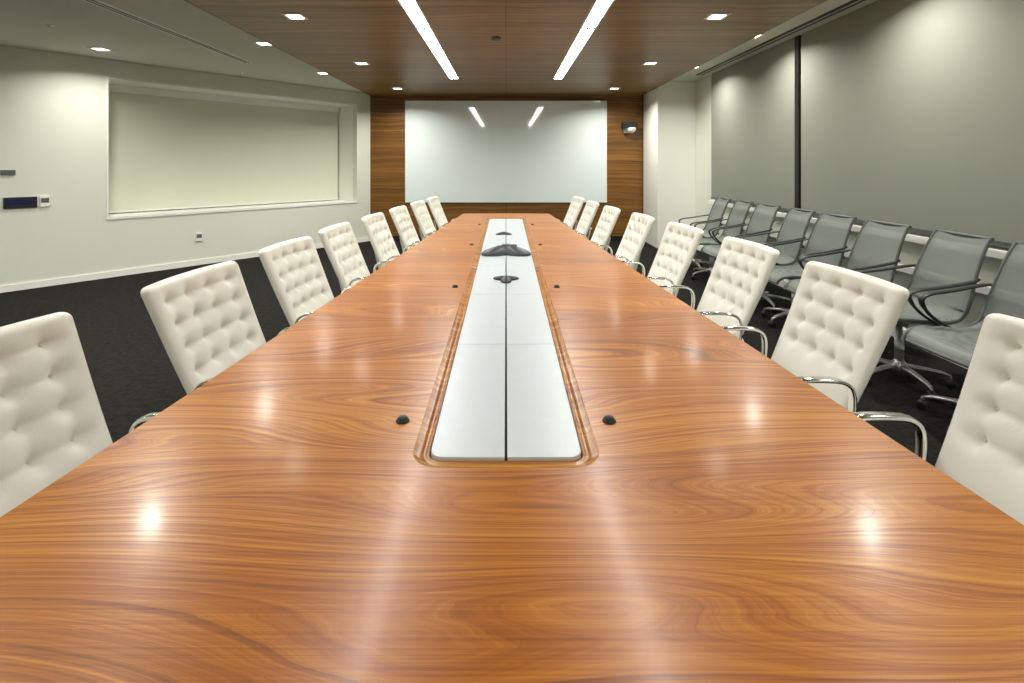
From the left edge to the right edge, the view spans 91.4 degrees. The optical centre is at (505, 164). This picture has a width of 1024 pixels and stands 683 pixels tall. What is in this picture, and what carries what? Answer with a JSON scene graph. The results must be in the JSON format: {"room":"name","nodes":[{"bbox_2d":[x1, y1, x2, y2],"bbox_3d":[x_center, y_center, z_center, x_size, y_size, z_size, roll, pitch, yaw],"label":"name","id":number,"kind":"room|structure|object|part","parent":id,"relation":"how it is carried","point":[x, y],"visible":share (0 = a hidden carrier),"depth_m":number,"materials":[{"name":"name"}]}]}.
{"room":"conference room","nodes":[
{"label":"conference room","id":0,"kind":"room"},
{"bbox_2d":[0,0,363,92],"bbox_3d":[-4.985,-1.340,3.250,5.030,0.100,12.900,0,0,0],"label":"ceiling","id":1,"kind":"structure","parent":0,"point":[80,25],"depth_m":5.10,"materials":[{"name":"white paint"}]},
{"bbox_2d":[87,47,113,50],"bbox_3d":[-4.500,-1.286,5.550,0.170,0.008,0.170,0,0,0],"label":"recessed light","id":2,"kind":"object","parent":1,"relation":"in","point":[93,48],"visible":1,"depth_m":5.55,"materials":[{"name":"white"}]},
{"bbox_2d":[83,0,252,62],"bbox_3d":[-3.245,-1.286,3.650,0.110,0.008,5.300,0,0,0],"label":"ceiling vent","id":3,"kind":"object","parent":1,"relation":"in","point":[101,4],"visible":1,"depth_m":4.67,"materials":[{"name":"white metal"}]},
{"bbox_2d":[252,41,271,45],"bbox_3d":[-2.560,-1.286,5.300,0.170,0.008,0.170,0,0,0],"label":"recessed light","id":4,"kind":"object","parent":1,"relation":"in","point":[260,43],"visible":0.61,"depth_m":5.29,"materials":[{"name":"white"}]},
{"bbox_2d":[315,72,328,74],"bbox_3d":[-2.560,-1.286,7.000,0.170,0.008,0.170,0,0,0],"label":"recessed light","id":5,"kind":"object","parent":1,"relation":"in","point":[319,73],"visible":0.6,"depth_m":7.03,"materials":[{"name":"white"}]},
{"bbox_2d":[0,46,369,285],"bbox_3d":[-4.863,-0.020,6.681,0.680,2.800,6.771,0,0,39],"label":"wall","id":6,"kind":"structure","parent":0,"point":[53,105],"depth_m":6.04,"materials":[{"name":"white paint"}]},
{"bbox_2d":[0,170,15,174],"bbox_3d":[-5.419,0.080,5.439,0.018,0.050,0.120,0,0,39],"label":"thermostat","id":7,"kind":"object","parent":6,"relation":"attached to","point":[2,172],"visible":1,"depth_m":5.43,"materials":[{"name":"grey plastic"}]},
{"bbox_2d":[3,197,36,208],"bbox_3d":[-5.355,0.415,5.516,0.021,0.120,0.270,0,0,39],"label":"control panel","id":8,"kind":"object","parent":6,"relation":"attached to","point":[13,202],"visible":1,"depth_m":5.50,"materials":[{"name":"black plastic"}]},
{"bbox_2d":[40,196,49,206],"bbox_3d":[-5.229,0.410,5.671,0.021,0.120,0.080,0,0,39],"label":"light switch","id":9,"kind":"object","parent":6,"relation":"attached to","point":[44,200],"visible":1,"depth_m":5.66,"materials":[{"name":"white plastic"}]},
{"bbox_2d":[0,237,369,292],"bbox_3d":[-4.593,1.343,6.463,0.014,0.075,6.771,0,0,39],"label":"baseboard","id":10,"kind":"structure","parent":6,"relation":"attached to","point":[65,280],"depth_m":6.25,"materials":[{"name":"white paint"}]},
{"bbox_2d":[196,232,201,240],"bbox_3d":[-4.236,0.990,6.900,0.021,0.120,0.075,0,0,39],"label":"power outlet","id":11,"kind":"object","parent":6,"relation":"attached to","point":[198,234],"visible":1,"depth_m":6.89,"materials":[{"name":"white plastic"}]},
{"bbox_2d":[109,84,339,212],"bbox_3d":[-4.201,-0.215,7.858,0.090,1.700,3.525,0,0,39],"label":"roller shade","id":12,"kind":"object","parent":6,"relation":"attached to","point":[169,149],"visible":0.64,"depth_m":7.59,"materials":[{"name":"white fabric"}]},
{"bbox_2d":[106,77,356,219],"bbox_3d":[-3.769,-0.205,7.500,0.032,1.750,3.560,0,0,39],"label":"trim","id":13,"kind":"structure","parent":6,"relation":"attached to","point":[107,78],"depth_m":6.65,"materials":[{"name":"white"}]},
{"bbox_2d":[0,241,967,466],"bbox_3d":[-1.950,1.430,3.350,11.100,0.100,13.100,0,0,0],"label":"floor","id":14,"kind":"structure","parent":0,"point":[133,375],"depth_m":3.93,"materials":[{"name":"carpet"}]},
{"bbox_2d":[0,312,159,516],"bbox_3d":[-1.006,0.902,1.202,0.688,0.956,0.612,0,0,4],"label":"office chair","id":15,"kind":"object","parent":14,"relation":"on","point":[52,421],"visible":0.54,"depth_m":1.31,"materials":[{"name":"white leather"}]},
{"bbox_2d":[140,261,289,394],"bbox_3d":[-0.936,0.902,1.982,0.688,0.956,0.612,0,0,4],"label":"office chair","id":16,"kind":"object","parent":14,"relation":"on","point":[205,320],"visible":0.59,"depth_m":1.93,"materials":[{"name":"white leather"}]},
{"bbox_2d":[258,236,353,325],"bbox_3d":[-0.906,0.902,2.743,0.688,0.956,0.612,0,0,5],"label":"office chair","id":17,"kind":"object","parent":14,"relation":"on","point":[294,270],"visible":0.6,"depth_m":2.71,"materials":[{"name":"white leather"}]},
{"bbox_2d":[318,222,389,291],"bbox_3d":[-0.897,0.902,3.501,0.688,0.956,0.612,0,0,2],"label":"office chair","id":18,"kind":"object","parent":14,"relation":"on","point":[339,241],"visible":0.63,"depth_m":3.46,"materials":[{"name":"white leather"}]},
{"bbox_2d":[361,212,414,268],"bbox_3d":[-0.837,0.902,4.261,0.688,0.956,0.612,0,0,3],"label":"office chair","id":19,"kind":"object","parent":14,"relation":"on","point":[376,227],"visible":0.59,"depth_m":4.22,"materials":[{"name":"white leather"}]},
{"bbox_2d":[389,205,432,251],"bbox_3d":[-0.786,0.902,5.022,0.688,0.956,0.612,0,0,3],"label":"office chair","id":20,"kind":"object","parent":14,"relation":"on","point":[400,215],"visible":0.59,"depth_m":4.99,"materials":[{"name":"white leather"}]},
{"bbox_2d":[410,200,444,239],"bbox_3d":[-0.726,0.902,5.782,0.688,0.956,0.612,0,0,5],"label":"office chair","id":21,"kind":"object","parent":14,"relation":"on","point":[426,226],"visible":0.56,"depth_m":5.75,"materials":[{"name":"white leather"}]},
{"bbox_2d":[426,196,455,230],"bbox_3d":[-0.666,0.902,6.542,0.688,0.956,0.612,0,0,4],"label":"office chair","id":22,"kind":"object","parent":14,"relation":"on","point":[434,204],"visible":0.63,"depth_m":6.51,"materials":[{"name":"white leather"}]},
{"bbox_2d":[0,213,1023,682],"bbox_3d":[0.000,1.010,3.465,1.922,0.740,6.330,0,0,0],"label":"conference table","id":23,"kind":"object","parent":14,"relation":"on","point":[277,521],"visible":0.94,"depth_m":0.92,"materials":[{"name":"brown wood"}]},
{"bbox_2d":[396,415,409,424],"bbox_3d":[-0.258,0.634,1.250,0.034,0.012,0.034,0,0,0],"label":"table microphone","id":24,"kind":"object","parent":23,"relation":"on","point":[402,419],"visible":1,"depth_m":1.24,"materials":[{"name":"black plastic"}]},
{"bbox_2d":[496,232,511,234],"bbox_3d":[-0.020,0.629,4.635,0.153,0.022,0.140,0,0,0],"label":"pod","id":25,"kind":"object","parent":23,"relation":"on","point":[499,233],"visible":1,"depth_m":4.58,"materials":[{"name":"black plastic"}]},
{"bbox_2d":[481,244,530,256],"bbox_3d":[0.000,0.607,3.656,0.361,0.065,0.328,0,0,0],"label":"phone","id":26,"kind":"object","parent":23,"relation":"on","point":[504,249],"visible":1,"depth_m":3.53,"materials":[{"name":"grey plastic"}]},
{"bbox_2d":[493,276,518,282],"bbox_3d":[0.000,0.629,2.765,0.148,0.022,0.135,0,0,0],"label":"pod","id":27,"kind":"object","parent":23,"relation":"on","point":[504,279],"visible":1,"depth_m":2.77,"materials":[{"name":"black plastic"}]},
{"bbox_2d":[602,415,615,424],"bbox_3d":[0.258,0.634,1.250,0.034,0.012,0.034,0,0,0],"label":"table microphone","id":28,"kind":"object","parent":23,"relation":"on","point":[607,419],"visible":1,"depth_m":1.24,"materials":[{"name":"black plastic"}]},
{"bbox_2d":[556,196,584,229],"bbox_3d":[0.659,0.902,6.502,0.688,0.956,0.612,0,0,-5],"label":"office chair","id":29,"kind":"object","parent":14,"relation":"on","point":[576,204],"visible":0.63,"depth_m":6.51,"materials":[{"name":"white leather"}]},
{"bbox_2d":[567,200,599,239],"bbox_3d":[0.708,0.902,5.741,0.688,0.956,0.612,0,0,-2],"label":"office chair","id":30,"kind":"object","parent":14,"relation":"on","point":[591,207],"visible":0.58,"depth_m":5.74,"materials":[{"name":"white leather"}]},
{"bbox_2d":[579,205,620,251],"bbox_3d":[0.768,0.902,4.981,0.688,0.956,0.612,0,0,-3],"label":"office chair","id":31,"kind":"object","parent":14,"relation":"on","point":[608,218],"visible":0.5,"depth_m":4.98,"materials":[{"name":"white leather"}]},
{"bbox_2d":[597,212,654,270],"bbox_3d":[0.868,0.902,4.221,0.688,0.956,0.612,0,0,-2],"label":"office chair","id":32,"kind":"object","parent":14,"relation":"on","point":[639,226],"visible":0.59,"depth_m":4.22,"materials":[{"name":"white leather"}]},
{"bbox_2d":[622,222,703,296],"bbox_3d":[0.959,0.902,3.462,0.688,0.956,0.612,0,0,-4],"label":"office chair","id":33,"kind":"object","parent":14,"relation":"on","point":[679,243],"visible":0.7,"depth_m":3.47,"materials":[{"name":"white leather"}]},
{"bbox_2d":[678,197,730,270],"bbox_3d":[2.558,0.906,6.633,0.704,0.947,0.556,0,0,3],"label":"chair","id":34,"kind":"object","parent":14,"relation":"on","point":[718,209],"visible":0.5,"depth_m":6.62,"materials":[{"name":"grey fabric"}]},
{"bbox_3d":[2.564,0.718,6.641,0.670,0.545,0.470,0,0,3],"label":"seat","id":35,"kind":"part","parent":34,"relation":"part of","materials":[{"name":"grey fabric"}]},
{"bbox_3d":[2.558,0.711,6.642,0.704,0.557,0.485,0,0,3],"label":"frame","id":36,"kind":"part","parent":34,"relation":"part of","materials":[{"name":"grey plastic"}]},
{"bbox_2d":[660,236,779,340],"bbox_3d":[1.039,0.902,2.701,0.688,0.956,0.612,0,0,-3],"label":"office chair","id":37,"kind":"object","parent":14,"relation":"on","point":[742,269],"visible":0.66,"depth_m":2.70,"materials":[{"name":"white leather"}]},
{"bbox_2d":[691,200,753,279],"bbox_3d":[2.559,0.906,6.059,0.704,0.947,0.556,0,0,3],"label":"chair","id":38,"kind":"object","parent":14,"relation":"on","point":[739,211],"visible":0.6,"depth_m":6.06,"materials":[{"name":"grey fabric"}]},
{"bbox_3d":[2.565,0.718,6.067,0.670,0.545,0.470,0,0,3],"label":"seat","id":39,"kind":"part","parent":38,"relation":"part of","materials":[{"name":"grey fabric"}]},
{"bbox_3d":[2.560,0.711,6.067,0.704,0.557,0.485,0,0,3],"label":"frame","id":40,"kind":"part","parent":38,"relation":"part of","materials":[{"name":"grey plastic"}]},
{"bbox_2d":[700,203,780,257],"bbox_3d":[2.564,0.906,5.488,0.704,0.947,0.556,0,0,-1],"label":"chair","id":41,"kind":"object","parent":14,"relation":"on","point":[762,218],"visible":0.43,"depth_m":5.53,"materials":[{"name":"grey fabric"}]},
{"bbox_2d":[738,208,815,312],"bbox_3d":[2.574,0.906,4.908,0.704,0.947,0.556,0,0,3],"label":"chair","id":42,"kind":"object","parent":14,"relation":"on","point":[794,226],"visible":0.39,"depth_m":4.87,"materials":[{"name":"grey fabric"}]},
{"bbox_3d":[2.580,0.718,4.916,0.670,0.545,0.470,0,0,3],"label":"seat","id":43,"kind":"part","parent":42,"relation":"part of","materials":[{"name":"grey fabric"}]},
{"bbox_3d":[2.575,0.711,4.917,0.704,0.557,0.485,0,0,3],"label":"frame","id":44,"kind":"part","parent":42,"relation":"part of","materials":[{"name":"grey plastic"}]},
{"bbox_2d":[760,212,856,327],"bbox_3d":[2.569,0.906,4.340,0.704,0.947,0.556,0,0,-3],"label":"chair","id":45,"kind":"object","parent":14,"relation":"on","point":[830,232],"visible":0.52,"depth_m":4.36,"materials":[{"name":"grey fabric"}]},
{"bbox_3d":[2.574,0.718,4.348,0.670,0.545,0.470,0,0,-3],"label":"seat","id":46,"kind":"part","parent":45,"relation":"part of","materials":[{"name":"grey fabric"}]},
{"bbox_3d":[2.569,0.711,4.348,0.704,0.557,0.485,0,0,-3],"label":"frame","id":47,"kind":"part","parent":45,"relation":"part of","materials":[{"name":"grey plastic"}]},
{"bbox_2d":[721,261,909,411],"bbox_3d":[1.068,0.902,1.941,0.688,0.956,0.612,0,0,-2],"label":"office chair","id":48,"kind":"object","parent":14,"relation":"on","point":[840,322],"visible":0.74,"depth_m":1.93,"materials":[{"name":"white leather"}]},
{"bbox_2d":[783,220,911,293],"bbox_3d":[2.552,0.906,3.763,0.704,0.947,0.556,0,0,-1],"label":"chair","id":49,"kind":"object","parent":14,"relation":"on","point":[878,244],"visible":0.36,"depth_m":3.79,"materials":[{"name":"grey fabric"}]},
{"bbox_2d":[857,229,994,400],"bbox_3d":[2.571,0.906,3.184,0.704,0.947,0.556,0,0,2],"label":"chair","id":50,"kind":"object","parent":14,"relation":"on","point":[948,259],"visible":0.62,"depth_m":3.14,"materials":[{"name":"grey fabric"}]},
{"bbox_3d":[2.577,0.718,3.192,0.670,0.545,0.470,0,0,2],"label":"seat","id":51,"kind":"part","parent":50,"relation":"part of","materials":[{"name":"grey fabric"}]},
{"bbox_3d":[2.571,0.711,3.192,0.704,0.557,0.485,0,0,2],"label":"frame","id":52,"kind":"part","parent":50,"relation":"part of","materials":[{"name":"grey plastic"}]},
{"bbox_2d":[852,313,1023,524],"bbox_3d":[1.118,0.902,1.161,0.688,0.956,0.612,0,0,-2],"label":"office chair","id":53,"kind":"object","parent":14,"relation":"on","point":[982,450],"visible":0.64,"depth_m":1.35,"materials":[{"name":"white leather"}]},
{"bbox_2d":[900,241,1023,432],"bbox_3d":[2.573,0.906,2.614,0.704,0.947,0.556,0,0,-2],"label":"chair","id":54,"kind":"object","parent":14,"relation":"on","point":[957,345],"visible":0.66,"depth_m":2.77,"materials":[{"name":"grey fabric"}]},
{"bbox_3d":[2.573,0.711,2.623,0.704,0.557,0.485,0,0,-2],"label":"frame","id":55,"kind":"part","parent":54,"relation":"part of","materials":[{"name":"grey plastic"}]},
{"bbox_3d":[2.578,0.718,2.623,0.670,0.545,0.470,0,0,-2],"label":"seat","id":56,"kind":"part","parent":54,"relation":"part of","materials":[{"name":"grey fabric"}]},
{"bbox_2d":[184,0,826,94],"bbox_3d":[-0.002,-1.325,3.025,4.944,0.121,12.450,0,0,0],"label":"ceiling","id":57,"kind":"structure","parent":0,"point":[536,36],"depth_m":4.92,"materials":[{"name":"brown wood"}]},
{"bbox_2d":[281,13,308,19],"bbox_3d":[-1.790,-1.261,4.250,0.170,0.008,0.170,0,0,0],"label":"recessed light","id":58,"kind":"object","parent":57,"relation":"in","point":[291,16],"visible":1,"depth_m":4.25,"materials":[{"name":"white"}]},
{"bbox_2d":[353,62,369,64],"bbox_3d":[-1.790,-1.261,6.200,0.170,0.008,0.170,0,0,0],"label":"recessed light","id":59,"kind":"object","parent":57,"relation":"in","point":[356,63],"visible":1,"depth_m":6.21,"materials":[{"name":"white"}]},
{"bbox_2d":[397,0,458,78],"bbox_3d":[-0.755,-1.259,4.590,0.144,0.012,5.410,0,0,0],"label":"recessed light","id":60,"kind":"object","parent":57,"relation":"in","point":[412,8],"visible":1,"depth_m":4.79,"materials":[{"name":"white plastic"}]},
{"bbox_2d":[491,36,500,41],"bbox_3d":[-0.100,-1.247,4.960,0.100,0.036,0.100,0,0,0],"label":"smoke detector","id":61,"kind":"object","parent":57,"relation":"attached to","point":[494,38],"visible":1,"depth_m":4.93,"materials":[{"name":"grey plastic"}]},
{"bbox_2d":[553,0,614,78],"bbox_3d":[0.755,-1.259,4.590,0.144,0.012,5.410,0,0,0],"label":"recessed light","id":62,"kind":"object","parent":57,"relation":"in","point":[599,8],"visible":1,"depth_m":4.79,"materials":[{"name":"white plastic"}]},
{"bbox_2d":[642,62,658,64],"bbox_3d":[1.790,-1.261,6.200,0.170,0.008,0.170,0,0,0],"label":"recessed light","id":63,"kind":"object","parent":57,"relation":"in","point":[644,63],"visible":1,"depth_m":6.21,"materials":[{"name":"white"}]},
{"bbox_2d":[703,13,730,19],"bbox_3d":[1.790,-1.261,4.250,0.170,0.008,0.170,0,0,0],"label":"recessed light","id":64,"kind":"object","parent":57,"relation":"in","point":[712,16],"visible":1,"depth_m":4.25,"materials":[{"name":"white"}]},
{"bbox_2d":[696,0,864,74],"bbox_3d":[2.930,-1.365,3.300,0.100,0.009,8.600,0,0,0],"label":"ceiling vent","id":65,"kind":"object","parent":57,"relation":"in","point":[843,7],"visible":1,"depth_m":5.14,"materials":[{"name":"black metal"}]},
{"bbox_2d":[370,95,642,235],"bbox_3d":[0.020,-0.070,9.175,5.020,2.900,0.150,0,0,0],"label":"wall","id":66,"kind":"structure","parent":0,"point":[387,112],"depth_m":9.10,"materials":[{"name":"brown wood"}]},
{"bbox_2d":[405,101,606,201],"bbox_3d":[0.000,-0.242,9.082,3.660,1.845,0.034,0,0,0],"label":"whiteboard","id":67,"kind":"object","parent":66,"relation":"attached to","point":[456,151],"visible":1,"depth_m":9.06,"materials":[{"name":"white"}]},
{"bbox_2d":[392,236,622,240],"bbox_3d":[0.000,1.335,9.093,4.940,0.090,0.014,0,0,0],"label":"baseboard","id":68,"kind":"structure","parent":66,"relation":"attached to","point":[396,238],"depth_m":9.09,"materials":[{"name":"black"}]},
{"bbox_2d":[621,122,637,132],"bbox_3d":[2.220,-0.675,8.998,0.260,0.190,0.205,0,0,0],"label":"security camera","id":69,"kind":"object","parent":66,"relation":"attached to","point":[628,127],"visible":1,"depth_m":8.92,"materials":[{"name":"white plastic"}]},
{"bbox_2d":[643,82,695,247],"bbox_3d":[2.815,-0.045,8.675,0.630,2.850,0.850,0,0,0],"label":"column","id":70,"kind":"structure","parent":0,"point":[669,109],"depth_m":8.25,"materials":[{"name":"white paint"}]},
{"bbox_2d":[669,0,876,81],"bbox_3d":[2.900,-1.420,3.050,0.860,0.100,12.500,0,0,0],"label":"ceiling","id":71,"kind":"structure","parent":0,"point":[691,76],"depth_m":5.29,"materials":[{"name":"white paint"}]},
{"bbox_2d":[696,75,1008,329],"bbox_3d":[3.230,-0.070,3.125,0.200,2.900,12.250,0,0,0],"label":"wall","id":72,"kind":"structure","parent":0,"point":[910,253],"depth_m":7.54,"materials":[{"name":"white paint"}]},
{"bbox_2d":[711,37,794,210],"bbox_3d":[3.100,-0.432,6.415,0.057,1.874,2.170,0,0,0],"label":"window shade","id":73,"kind":"object","parent":72,"relation":"attached to","point":[753,98],"visible":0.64,"depth_m":6.17,"materials":[{"name":"fabric"}]},
{"bbox_2d":[795,35,801,208],"bbox_3d":[3.098,-0.390,5.275,0.065,1.940,0.070,0,0,0],"label":"trim","id":74,"kind":"structure","parent":72,"relation":"attached to","point":[797,38],"depth_m":5.24,"materials":[{"name":"black metal"}]},
{"bbox_2d":[697,245,967,368],"bbox_3d":[3.123,1.335,2.625,0.014,0.090,11.250,0,0,0],"label":"baseboard","id":75,"kind":"structure","parent":72,"relation":"attached to","point":[782,283],"depth_m":5.54,"materials":[{"name":"white paint"}]},
{"bbox_2d":[708,200,1007,294],"bbox_3d":[3.092,0.680,2.275,0.075,0.300,10.550,0,0,0],"label":"window sill","id":76,"kind":"structure","parent":72,"relation":"attached to","point":[998,253],"depth_m":3.79,"materials":[{"name":"white paint"}]},
{"bbox_2d":[801,0,1023,247],"bbox_3d":[3.100,-0.432,3.410,0.057,1.874,3.620,0,0,0],"label":"window shade","id":77,"kind":"object","parent":72,"relation":"attached to","point":[912,111],"visible":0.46,"depth_m":3.74,"materials":[{"name":"fabric"}]}
]}

